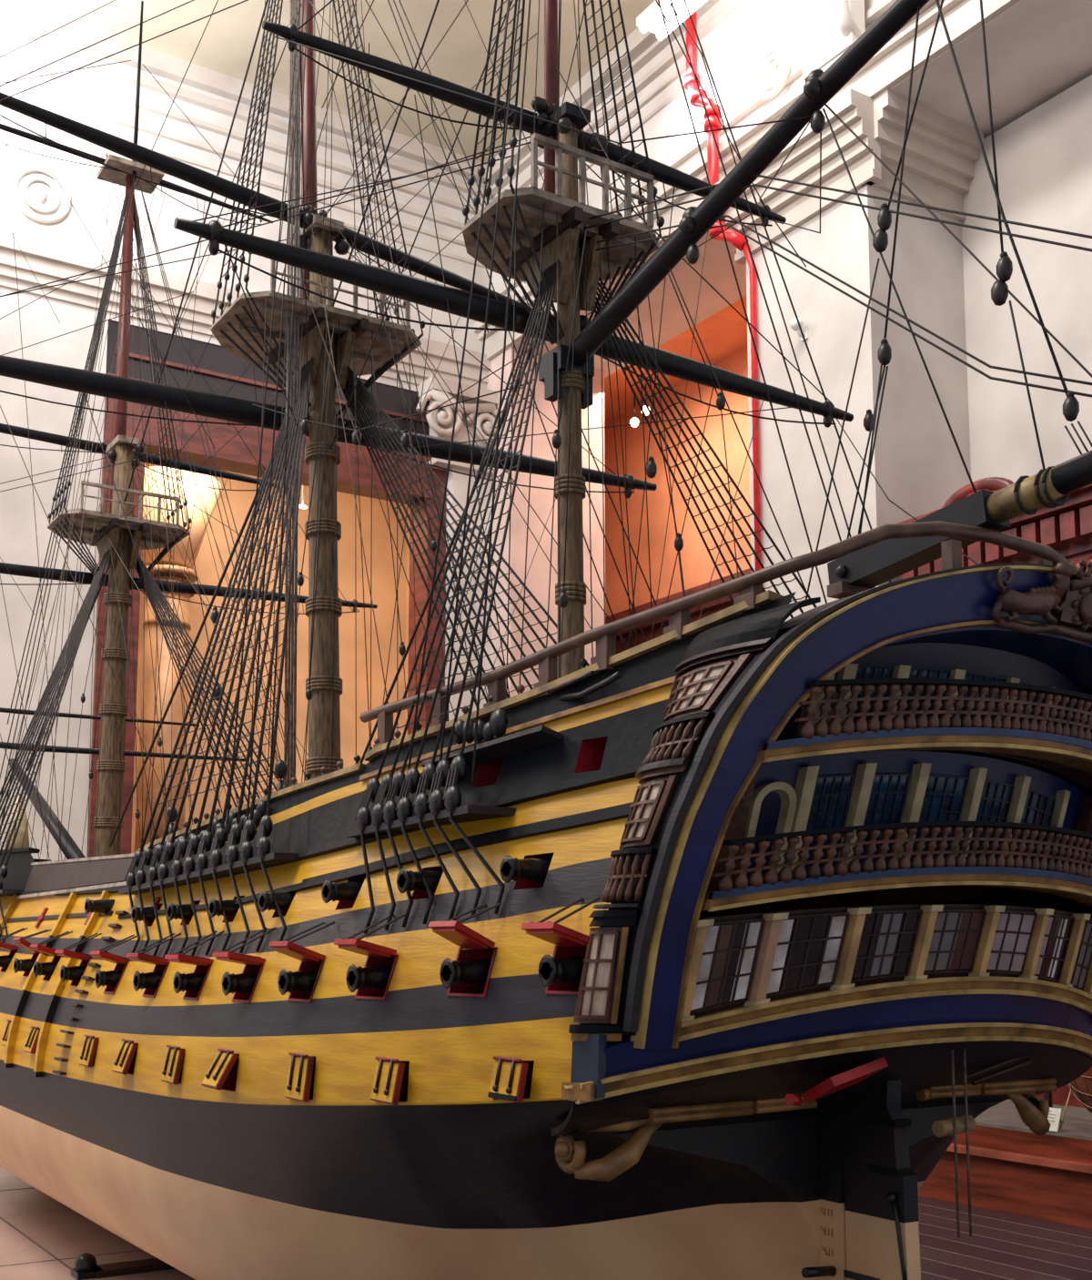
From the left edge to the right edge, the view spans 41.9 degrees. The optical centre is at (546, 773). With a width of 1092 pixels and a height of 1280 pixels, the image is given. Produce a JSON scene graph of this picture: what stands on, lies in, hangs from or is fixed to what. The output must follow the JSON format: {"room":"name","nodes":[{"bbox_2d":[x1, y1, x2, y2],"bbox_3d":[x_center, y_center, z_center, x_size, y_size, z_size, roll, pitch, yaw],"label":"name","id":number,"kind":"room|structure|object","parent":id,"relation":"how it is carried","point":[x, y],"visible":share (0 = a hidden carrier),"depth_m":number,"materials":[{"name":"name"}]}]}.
{"room":"museum","nodes":[
{"label":"museum","id":0,"kind":"room"},
{"bbox_2d":[0,23,492,861],"bbox_3d":[-5.117,-2.322,14.478,13.060,11.100,0.350,4,-8,-32],"label":"wall","id":1,"kind":"structure","parent":0,"point":[39,323],"depth_m":14.69,"materials":[{"name":"white paint"}]},
{"bbox_2d":[10,164,71,223],"bbox_3d":[-5.173,-5.952,14.613,0.610,0.610,0.101,4,-8,-32],"label":"rosette","id":2,"kind":"object","parent":1,"relation":"attached to","point":[42,193],"visible":0.99,"depth_m":14.59,"materials":[{"name":"paint"}]},
{"bbox_2d":[0,0,491,388],"bbox_3d":[-5.608,-6.414,14.383,11.600,3.000,0.210,4,-8,-32],"label":"trim","id":3,"kind":"structure","parent":1,"relation":"attached to","point":[48,261],"depth_m":15.39,"materials":[{"name":"paint"}]},
{"bbox_2d":[87,320,446,857],"bbox_3d":[-2.980,-0.632,15.619,4.000,8.020,0.500,4,-8,-32],"label":"door frame","id":4,"kind":"structure","parent":1,"relation":"in","point":[217,363],"depth_m":15.51,"materials":[{"name":"red wood"}]},
{"bbox_2d":[416,375,498,721],"bbox_3d":[-1.048,-0.573,16.438,1.204,8.100,0.400,4,-8,-32],"label":"pilaster","id":5,"kind":"object","parent":1,"relation":"attached to","point":[440,421],"depth_m":16.75,"materials":[{"name":"white paint"}]},
{"bbox_2d":[131,462,410,853],"bbox_3d":[-4.334,-1.040,17.576,7.860,9.300,4.250,4,-8,-32],"label":"wall","id":6,"kind":"structure","parent":0,"point":[383,589],"depth_m":20.51,"materials":[{"name":"orange paint"}]},
{"bbox_2d":[180,472,208,492],"bbox_3d":[-4.231,-4.518,17.258,0.351,2.270,0.195,4,-8,-32],"label":"chandelier","id":7,"kind":"object","parent":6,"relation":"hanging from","point":[189,487],"visible":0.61,"depth_m":17.07,"materials":[{"name":"white glass"}]},
{"bbox_2d":[299,485,307,508],"bbox_3d":[-3.052,-4.440,18.008,0.123,2.244,0.068,4,-8,-32],"label":"ceiling spotlight","id":8,"kind":"object","parent":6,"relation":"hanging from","point":[302,506],"visible":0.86,"depth_m":17.87,"materials":[{"name":"white metal"}]},
{"bbox_2d":[9,0,655,162],"bbox_3d":[-1.381,-8.620,9.488,13.200,0.200,13.900,4,-8,-32],"label":"ceiling","id":9,"kind":"structure","parent":0,"point":[226,45],"depth_m":15.20,"materials":[{"name":"beige paint"}]},
{"bbox_2d":[636,0,707,40],"bbox_3d":[1.407,-7.593,13.013,0.280,0.988,1.600,4,-8,-32],"label":"fluorescent light","id":10,"kind":"object","parent":9,"relation":"hanging from","point":[651,19],"visible":0.94,"depth_m":13.37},
{"bbox_2d":[0,1167,1091,1279],"bbox_3d":[-1.938,2.798,10.194,16.500,0.102,22.000,4,-8,-32],"label":"floor","id":11,"kind":"structure","parent":0,"point":[42,1237],"depth_m":7.24,"materials":[{"name":"stone tile"},{"name":"grout"}]},
{"bbox_2d":[71,1252,176,1279],"bbox_3d":[-1.903,2.268,6.670,0.600,0.105,0.140,4,-8,-32],"label":"block","id":12,"kind":"object","parent":11,"relation":"on","point":[86,1264],"visible":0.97,"depth_m":6.55,"materials":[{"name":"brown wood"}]},
{"bbox_2d":[134,466,221,853],"bbox_3d":[-4.794,-0.057,17.788,1.240,7.400,1.240,4,-8,-32],"label":"column","id":13,"kind":"structure","parent":11,"relation":"on","point":[175,714],"depth_m":17.70,"materials":[{"name":"beige stone"}]},
{"bbox_2d":[0,0,1091,1279],"bbox_3d":[-1.758,-1.779,7.939,4.455,8.444,11.867,4,-8,-32],"label":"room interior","id":14,"kind":"object","parent":11,"relation":"on","point":[695,950],"visible":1,"depth_m":3.91,"materials":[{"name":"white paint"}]},
{"bbox_2d":[551,1040,1091,1136],"bbox_3d":[0.853,0.776,3.667,1.820,0.234,0.435,4,-8,-32],"label":"molding","id":15,"kind":"structure","parent":14,"relation":"on","point":[919,1067],"depth_m":3.49,"materials":[{"name":"black paint"}]},
{"bbox_2d":[603,994,1091,1077],"bbox_3d":[0.922,0.647,3.615,1.805,0.229,0.360,4,-8,-32],"label":"molding","id":16,"kind":"structure","parent":14,"relation":"on","point":[622,1058],"depth_m":3.35,"materials":[{"name":"blue paint"}]},
{"bbox_2d":[605,568,751,654],"bbox_3d":[1.979,0.656,17.103,0.550,5.820,7.300,4,-8,-32],"label":"railing","id":17,"kind":"object","parent":11,"relation":"on","point":[709,608],"visible":0.04,"depth_m":17.83,"materials":[{"name":"red wood"}]},
{"bbox_2d":[898,477,1091,1107],"bbox_3d":[5.030,0.036,8.473,1.440,4.970,7.148,4,-8,-32],"label":"railing","id":18,"kind":"object","parent":11,"relation":"on","point":[1067,529],"visible":0.07,"depth_m":10.15,"materials":[{"name":"red wood"}]},
{"bbox_2d":[917,1099,1091,1229],"bbox_3d":[3.628,2.203,7.670,1.300,0.475,6.660,4,-8,-32],"label":"plinth","id":19,"kind":"object","parent":11,"relation":"on","point":[1014,1169],"visible":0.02,"depth_m":8.09,"materials":[{"name":"brown wood"}]},
{"bbox_2d":[1027,1107,1062,1132],"bbox_3d":[2.804,1.938,8.009,0.052,0.125,0.200,4,-8,-32],"label":"label card","id":20,"kind":"object","parent":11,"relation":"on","point":[1054,1117],"visible":0.38,"depth_m":7.95,"materials":[{"name":"grey paper"}]},
{"bbox_2d":[1045,1090,1064,1123],"bbox_3d":[2.966,1.878,8.378,0.100,0.340,0.230,4,-8,-32],"label":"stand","id":21,"kind":"object","parent":11,"relation":"on","point":[1049,1094],"visible":0.12,"depth_m":8.37,"materials":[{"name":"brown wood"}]},
{"bbox_2d":[1059,1066,1091,1129],"bbox_3d":[3.207,1.417,7.961,0.506,1.152,0.847,4,-8,-32],"label":"model","id":22,"kind":"object","parent":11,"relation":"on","point":[1081,1087],"visible":0.32,"depth_m":7.92},
{"bbox_2d":[604,295,751,617],"bbox_3d":[1.579,-1.038,17.171,1.610,9.200,7.900,4,-8,-32],"label":"wall","id":23,"kind":"structure","parent":0,"point":[723,335],"depth_m":18.50,"materials":[{"name":"orange paint"}]},
{"bbox_2d":[629,396,639,426],"bbox_3d":[1.128,-4.613,18.139,0.117,0.410,0.117,4,-8,-32],"label":"globe lamp","id":24,"kind":"object","parent":23,"relation":"hanging from","point":[634,420],"visible":0.91,"depth_m":18.10,"materials":[{"name":"white glass"}]},
{"bbox_2d":[641,383,650,415],"bbox_3d":[1.257,-4.717,17.948,0.117,0.410,0.117,4,-8,-32],"label":"globe lamp","id":25,"kind":"object","parent":23,"relation":"hanging from","point":[645,410],"visible":0.49,"depth_m":17.89,"materials":[{"name":"white glass"}]},
{"bbox_2d":[487,0,1091,697],"bbox_3d":[3.447,-2.639,11.872,1.460,11.100,13.900,4,-8,-32],"label":"wall","id":26,"kind":"structure","parent":0,"point":[1040,52],"depth_m":12.21,"materials":[{"name":"white paint"}]},
{"bbox_2d":[483,0,896,294],"bbox_3d":[2.959,-7.339,11.949,0.190,1.750,13.600,4,-8,-32],"label":"trim","id":27,"kind":"structure","parent":26,"relation":"attached to","point":[643,47],"depth_m":14.89,"materials":[{"name":"paint"}]},
{"bbox_2d":[683,10,761,570],"bbox_3d":[1.587,-3.792,13.158,0.744,7.500,0.250,-7,-10,43],"label":"pipe","id":28,"kind":"object","parent":26,"relation":"attached to","point":[735,238],"visible":0.64,"depth_m":13.16,"materials":[{"name":"red metal"}]},
{"bbox_2d":[473,0,1020,360],"bbox_3d":[2.866,-5.931,11.718,0.210,0.480,13.600,4,-8,-32],"label":"trim","id":29,"kind":"structure","parent":26,"relation":"attached to","point":[891,65],"depth_m":11.96,"materials":[{"name":"paint"}]},
{"bbox_2d":[752,41,792,101],"bbox_3d":[2.072,-6.467,13.113,0.096,0.501,0.500,4,-8,-32],"label":"rosette","id":30,"kind":"object","parent":26,"relation":"attached to","point":[764,66],"visible":1,"depth_m":13.08,"materials":[{"name":"paint"}]},
{"bbox_2d":[790,317,809,341],"bbox_3d":[2.212,-3.894,12.460,0.160,0.174,0.120,4,-8,-32],"label":"sensor","id":31,"kind":"object","parent":26,"relation":"attached to","point":[794,325],"visible":0.75,"depth_m":12.44,"materials":[{"name":"white plastic"}]},
{"bbox_2d":[801,0,865,80],"bbox_3d":[2.398,-6.614,12.277,0.349,1.010,0.700,4,-8,-32],"label":"trim","id":32,"kind":"structure","parent":26,"relation":"attached to","point":[829,27],"depth_m":12.24,"materials":[{"name":"white paint"}]},
{"bbox_2d":[714,88,985,264],"bbox_3d":[2.699,-5.203,12.819,1.440,0.700,1.930,4,-8,-32],"label":"trim","id":33,"kind":"structure","parent":26,"relation":"attached to","point":[941,153],"depth_m":12.24,"materials":[{"name":"paint"}]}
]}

